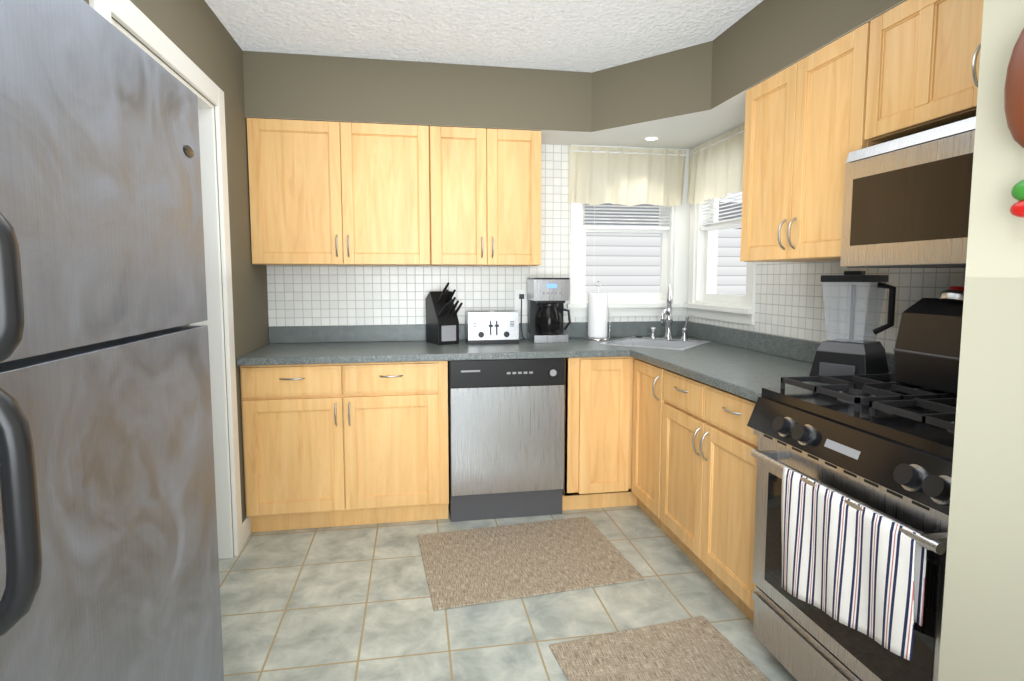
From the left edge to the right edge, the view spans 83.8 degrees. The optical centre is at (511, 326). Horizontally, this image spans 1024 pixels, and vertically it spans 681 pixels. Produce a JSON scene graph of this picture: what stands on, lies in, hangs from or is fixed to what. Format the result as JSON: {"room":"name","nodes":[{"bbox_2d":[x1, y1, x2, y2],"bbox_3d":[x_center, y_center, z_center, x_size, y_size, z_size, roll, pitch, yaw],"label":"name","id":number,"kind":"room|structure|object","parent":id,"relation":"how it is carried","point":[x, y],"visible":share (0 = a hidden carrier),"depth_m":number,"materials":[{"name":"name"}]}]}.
{"room":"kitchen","nodes":[
{"label":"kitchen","id":0,"kind":"room"},
{"bbox_2d":[84,0,268,556],"bbox_3d":[-1.272,0.030,0.472,0.650,2.460,5.750,-1,5,-10],"label":"wall","id":1,"kind":"structure","parent":0,"point":[196,32],"depth_m":2.75,"materials":[{"name":"brown paint"}]},
{"bbox_2d":[89,0,250,558],"bbox_3d":[-1.299,0.044,2.207,0.158,2.135,1.235,-1,5,-10],"label":"door frame","id":2,"kind":"structure","parent":1,"relation":"attached to","point":[133,19],"depth_m":2.54,"materials":[{"name":"white wood"}]},
{"bbox_2d":[267,144,685,343],"bbox_3d":[-0.147,-0.242,3.640,2.920,2.460,0.140,-1,5,-10],"label":"tiled wall","id":3,"kind":"structure","parent":0,"point":[339,295],"depth_m":3.50,"materials":[{"name":"tile"}]},
{"bbox_2d":[269,320,684,343],"bbox_3d":[-0.133,0.030,3.582,2.634,0.100,0.019,-1,5,-10],"label":"backsplash","id":4,"kind":"structure","parent":3,"relation":"attached to","point":[277,334],"depth_m":3.48,"materials":[{"name":"grey stone"}]},
{"bbox_2d":[515,290,526,338],"bbox_3d":[0.064,-0.077,3.582,0.080,0.308,0.072,-1,5,-10],"label":"outlet","id":5,"kind":"object","parent":3,"relation":"attached to","point":[521,300],"visible":0.96,"depth_m":3.60,"materials":[{"name":"white plastic"}]},
{"bbox_2d":[566,124,755,324],"bbox_3d":[0.878,-0.590,3.393,0.968,1.095,0.908,-1,5,-10],"label":"window","id":6,"kind":"structure","parent":3,"relation":"in","point":[674,255],"depth_m":3.68,"materials":[{"name":"white"}]},
{"bbox_2d":[583,204,669,281],"bbox_3d":[0.743,-0.684,3.709,0.600,0.790,0.039,-1,5,-10],"label":"window blinds","id":7,"kind":"object","parent":6,"relation":"attached to","point":[631,227],"visible":0.42,"depth_m":3.71,"materials":[{"name":"white plastic"}]},
{"bbox_2d":[568,146,685,206],"bbox_3d":[0.738,-0.952,3.627,0.780,0.359,0.046,-1,5,-10],"label":"curtain valance","id":8,"kind":"object","parent":6,"relation":"attached to","point":[619,176],"visible":1,"depth_m":3.62,"materials":[{"name":"fabric"}]},
{"bbox_2d":[687,125,744,205],"bbox_3d":[1.233,-0.911,3.152,0.046,0.359,1.070,-1,5,-10],"label":"curtain valance","id":9,"kind":"object","parent":6,"relation":"attached to","point":[715,168],"visible":0.58,"depth_m":3.32,"materials":[{"name":"fabric"}]},
{"bbox_2d":[701,192,741,230],"bbox_3d":[1.263,-0.819,3.349,0.033,0.460,0.560,-1,5,-10],"label":"window blinds","id":10,"kind":"object","parent":6,"relation":"attached to","point":[721,225],"visible":0.25,"depth_m":3.39,"materials":[{"name":"white plastic"}]},
{"bbox_2d":[205,0,762,72],"bbox_3d":[-0.809,-1.252,0.441,5.270,0.100,6.030,-1,5,-10],"label":"ceiling","id":11,"kind":"structure","parent":0,"point":[591,36],"depth_m":2.66,"materials":[{"name":"white paint"}]},
{"bbox_2d":[219,505,796,680],"bbox_3d":[-0.809,1.298,0.660,5.270,0.100,6.030,-1,5,-10],"label":"floor","id":12,"kind":"structure","parent":0,"point":[346,603],"depth_m":2.24,"materials":[{"name":"tile"}]},
{"bbox_2d":[0,0,223,680],"bbox_3d":[-1.063,0.354,0.963,0.898,1.730,0.810,-1,5,-10],"label":"fridge","id":13,"kind":"object","parent":12,"relation":"on","point":[109,564],"visible":1,"depth_m":0.92,"materials":[{"name":"grey metal"}]},
{"bbox_2d":[242,424,360,531],"bbox_3d":[-1.112,0.594,3.156,0.545,0.876,0.621,-1,5,-10],"label":"base cabinet","id":14,"kind":"object","parent":12,"relation":"on","point":[344,425],"depth_m":2.88,"materials":[{"name":"brown wood"}]},
{"bbox_2d":[237,336,895,427],"bbox_3d":[0.020,0.174,2.697,2.634,0.037,1.834,-1,5,-10],"label":"countertop","id":15,"kind":"structure","parent":14,"relation":"on","point":[338,381],"depth_m":2.88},
{"bbox_2d":[426,282,462,344],"bbox_3d":[-0.391,-0.080,3.338,0.130,0.360,0.290,-3,6,-30],"label":"knife block","id":16,"kind":"object","parent":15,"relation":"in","point":[442,324],"visible":1,"depth_m":3.32,"materials":[{"name":"black plastic"}]},
{"bbox_2d":[465,310,518,343],"bbox_3d":[-0.120,0.000,3.418,0.304,0.186,0.190,-1,5,-10],"label":"toaster","id":17,"kind":"object","parent":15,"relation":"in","point":[494,327],"visible":1,"depth_m":3.34,"materials":[{"name":"silver metal"}]},
{"bbox_2d":[527,278,570,342],"bbox_3d":[0.225,-0.104,3.472,0.228,0.385,0.208,-1,5,-10],"label":"coffee maker","id":18,"kind":"object","parent":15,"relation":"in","point":[547,298],"visible":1,"depth_m":3.39,"materials":[{"name":"silver metal"}]},
{"bbox_2d":[585,281,610,339],"bbox_3d":[0.542,-0.104,3.587,0.156,0.364,0.150,-1,5,-10],"label":"paper towel holder","id":19,"kind":"object","parent":15,"relation":"on","point":[597,314],"visible":1,"depth_m":3.54,"materials":[{"name":"white paper"}]},
{"bbox_2d":[598,284,711,379],"bbox_3d":[0.852,0.005,3.369,0.707,0.515,0.707,-1,5,-10],"label":"sink","id":20,"kind":"object","parent":15,"relation":"in","point":[626,340],"depth_m":3.51,"materials":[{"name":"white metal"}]},
{"bbox_2d":[809,271,895,383],"bbox_3d":[1.272,0.000,2.104,0.232,0.410,0.235,-4,6,-39],"label":"blender","id":21,"kind":"object","parent":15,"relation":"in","point":[851,355],"visible":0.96,"depth_m":2.07,"materials":[{"name":"clear glass"}]},
{"bbox_2d":[357,420,448,524],"bbox_3d":[-0.673,0.588,3.231,0.589,0.876,0.621,-1,5,-10],"label":"base cabinet","id":22,"kind":"object","parent":12,"relation":"on","point":[405,463],"depth_m":2.96,"materials":[{"name":"brown wood"}]},
{"bbox_2d":[448,358,564,521],"bbox_3d":[-0.067,0.582,3.312,0.612,0.874,0.630,-1,5,-10],"label":"dishwasher","id":23,"kind":"object","parent":12,"relation":"on","point":[506,437],"visible":1,"depth_m":3.03,"materials":[{"name":"grey metal"}]},
{"bbox_2d":[418,516,643,610],"bbox_3d":[0.048,1.072,2.669,0.910,0.007,0.670,-1,5,-15],"label":"mat","id":24,"kind":"object","parent":12,"relation":"on","point":[468,567],"visible":1,"depth_m":2.60,"materials":[{"name":"beige carpet"}]},
{"bbox_2d":[549,616,770,680],"bbox_3d":[0.557,1.157,1.669,0.627,0.007,0.910,-1,5,-16],"label":"mat","id":25,"kind":"object","parent":12,"relation":"on","point":[700,648],"visible":1,"depth_m":1.95,"materials":[{"name":"beige carpet"}]},
{"bbox_2d":[747,373,956,680],"bbox_3d":[1.172,0.676,1.613,0.740,0.978,0.754,-1,5,-10],"label":"stove","id":26,"kind":"object","parent":12,"relation":"on","point":[853,493],"visible":0.83,"depth_m":1.48,"materials":[{"name":"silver metal"}]},
{"bbox_2d":[781,466,927,661],"bbox_3d":[0.843,0.608,1.459,0.042,0.361,0.458,-1,5,-10],"label":"towel","id":27,"kind":"object","parent":26,"relation":"hanging from","point":[844,557],"depth_m":1.41,"materials":[{"name":"white fabric"}]},
{"bbox_2d":[893,286,963,394],"bbox_3d":[1.312,0.032,1.653,0.234,0.297,0.254,-1,5,-10],"label":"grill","id":28,"kind":"object","parent":26,"relation":"on","point":[926,349],"visible":0.6,"depth_m":1.65,"materials":[{"name":"black plastic"}]},
{"bbox_2d":[242,0,906,148],"bbox_3d":[0.086,-1.186,2.193,2.639,0.329,2.619,-1,5,-10],"label":"soffit","id":29,"kind":"structure","parent":0,"point":[690,97],"depth_m":3.03,"materials":[{"name":"brown paint"}]},
{"bbox_2d":[246,118,357,265],"bbox_3d":[-1.144,-0.724,3.187,0.529,0.754,0.326,-1,5,-10],"label":"upper cabinet","id":30,"kind":"object","parent":29,"relation":"hanging from","point":[325,193],"depth_m":3.03,"materials":[{"name":"brown wood"}]},
{"bbox_2d":[354,123,445,265],"bbox_3d":[-0.709,-0.731,3.261,0.593,0.754,0.326,-1,5,-10],"label":"upper cabinet","id":31,"kind":"object","parent":29,"relation":"hanging from","point":[400,170],"depth_m":3.12,"materials":[{"name":"brown wood"}]},
{"bbox_2d":[442,126,501,265],"bbox_3d":[-0.325,-0.736,3.326,0.438,0.754,0.326,-1,5,-10],"label":"upper cabinet","id":32,"kind":"object","parent":29,"relation":"hanging from","point":[473,155],"depth_m":3.19,"materials":[{"name":"brown wood"}]},
{"bbox_2d":[502,129,540,265],"bbox_3d":[-0.043,-0.740,3.374,0.374,0.754,0.326,-1,5,-10],"label":"upper cabinet","id":33,"kind":"object","parent":29,"relation":"hanging from","point":[521,149],"depth_m":3.23,"materials":[{"name":"brown wood"}]},
{"bbox_2d":[643,136,659,140],"bbox_3d":[0.834,-1.123,3.407,0.100,0.004,0.100,-1,5,-10],"label":"recessed light","id":34,"kind":"object","parent":29,"relation":"in","point":[652,138],"visible":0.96,"depth_m":3.40,"materials":[{"name":"white"}]},
{"bbox_2d":[740,71,781,261],"bbox_3d":[1.230,-0.656,2.390,0.327,0.754,0.409,-1,5,-10],"label":"upper cabinet","id":35,"kind":"object","parent":29,"relation":"hanging from","point":[760,162],"depth_m":2.44,"materials":[{"name":"brown wood"}]},
{"bbox_2d":[774,23,876,261],"bbox_3d":[1.279,-0.632,2.105,0.327,0.754,0.410,-1,5,-10],"label":"upper cabinet","id":36,"kind":"object","parent":29,"relation":"hanging from","point":[820,110],"depth_m":2.10,"materials":[{"name":"brown wood"}]},
{"bbox_2d":[862,0,974,143],"bbox_3d":[1.355,-0.781,1.650,0.327,0.379,0.475,-1,5,-10],"label":"upper cabinet","id":37,"kind":"object","parent":29,"relation":"hanging from","point":[916,49],"depth_m":1.69,"materials":[{"name":"brown wood"}]},
{"bbox_2d":[840,116,975,267],"bbox_3d":[1.347,-0.353,1.534,0.394,0.375,0.770,-1,5,-10],"label":"microwave","id":38,"kind":"object","parent":37,"relation":"attached to","point":[906,201],"visible":0.73,"depth_m":1.62,"materials":[{"name":"grey metal"}]},
{"bbox_2d":[962,0,983,115],"bbox_3d":[1.411,-0.753,1.321,0.327,0.379,0.401,-1,5,-10],"label":"upper cabinet","id":39,"kind":"object","parent":29,"relation":"hanging from","point":[973,26],"depth_m":1.51,"materials":[{"name":"brown wood"}]},
{"bbox_2d":[687,261,965,353],"bbox_3d":[1.456,-0.146,2.518,0.140,2.460,2.620,-1,5,-10],"label":"tiled wall","id":40,"kind":"structure","parent":0,"point":[789,301],"depth_m":2.56,"materials":[{"name":"tile"}]},
{"bbox_2d":[685,320,894,379],"bbox_3d":[1.311,0.088,2.901,0.019,0.100,1.814,-1,5,-10],"label":"backsplash","id":41,"kind":"structure","parent":40,"relation":"attached to","point":[795,348],"depth_m":2.95,"materials":[{"name":"grey stone"}]},
{"bbox_2d":[938,0,1023,680],"bbox_3d":[1.568,0.102,-0.369,0.895,2.460,3.130,-1,5,-10],"label":"wall","id":42,"kind":"structure","parent":0,"point":[982,633],"depth_m":1.04,"materials":[{"name":"beige paint"}]},
{"bbox_2d":[1004,28,1023,217],"bbox_3d":[0.857,-0.363,0.930,0.057,0.444,0.100,-1,5,-10],"label":"hanging ornament","id":43,"kind":"object","parent":42,"relation":"attached to","point":[1014,98],"visible":0.96,"depth_m":0.94,"materials":[{"name":"multicoloured"}]},
{"label":"outside","id":44,"kind":"structure","parent":0,"visible":0},
{"bbox_2d":[584,192,746,294],"bbox_3d":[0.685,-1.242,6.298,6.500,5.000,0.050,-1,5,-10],"label":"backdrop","id":45,"kind":"structure","parent":44,"point":[622,263],"depth_m":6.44,"materials":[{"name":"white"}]}
]}

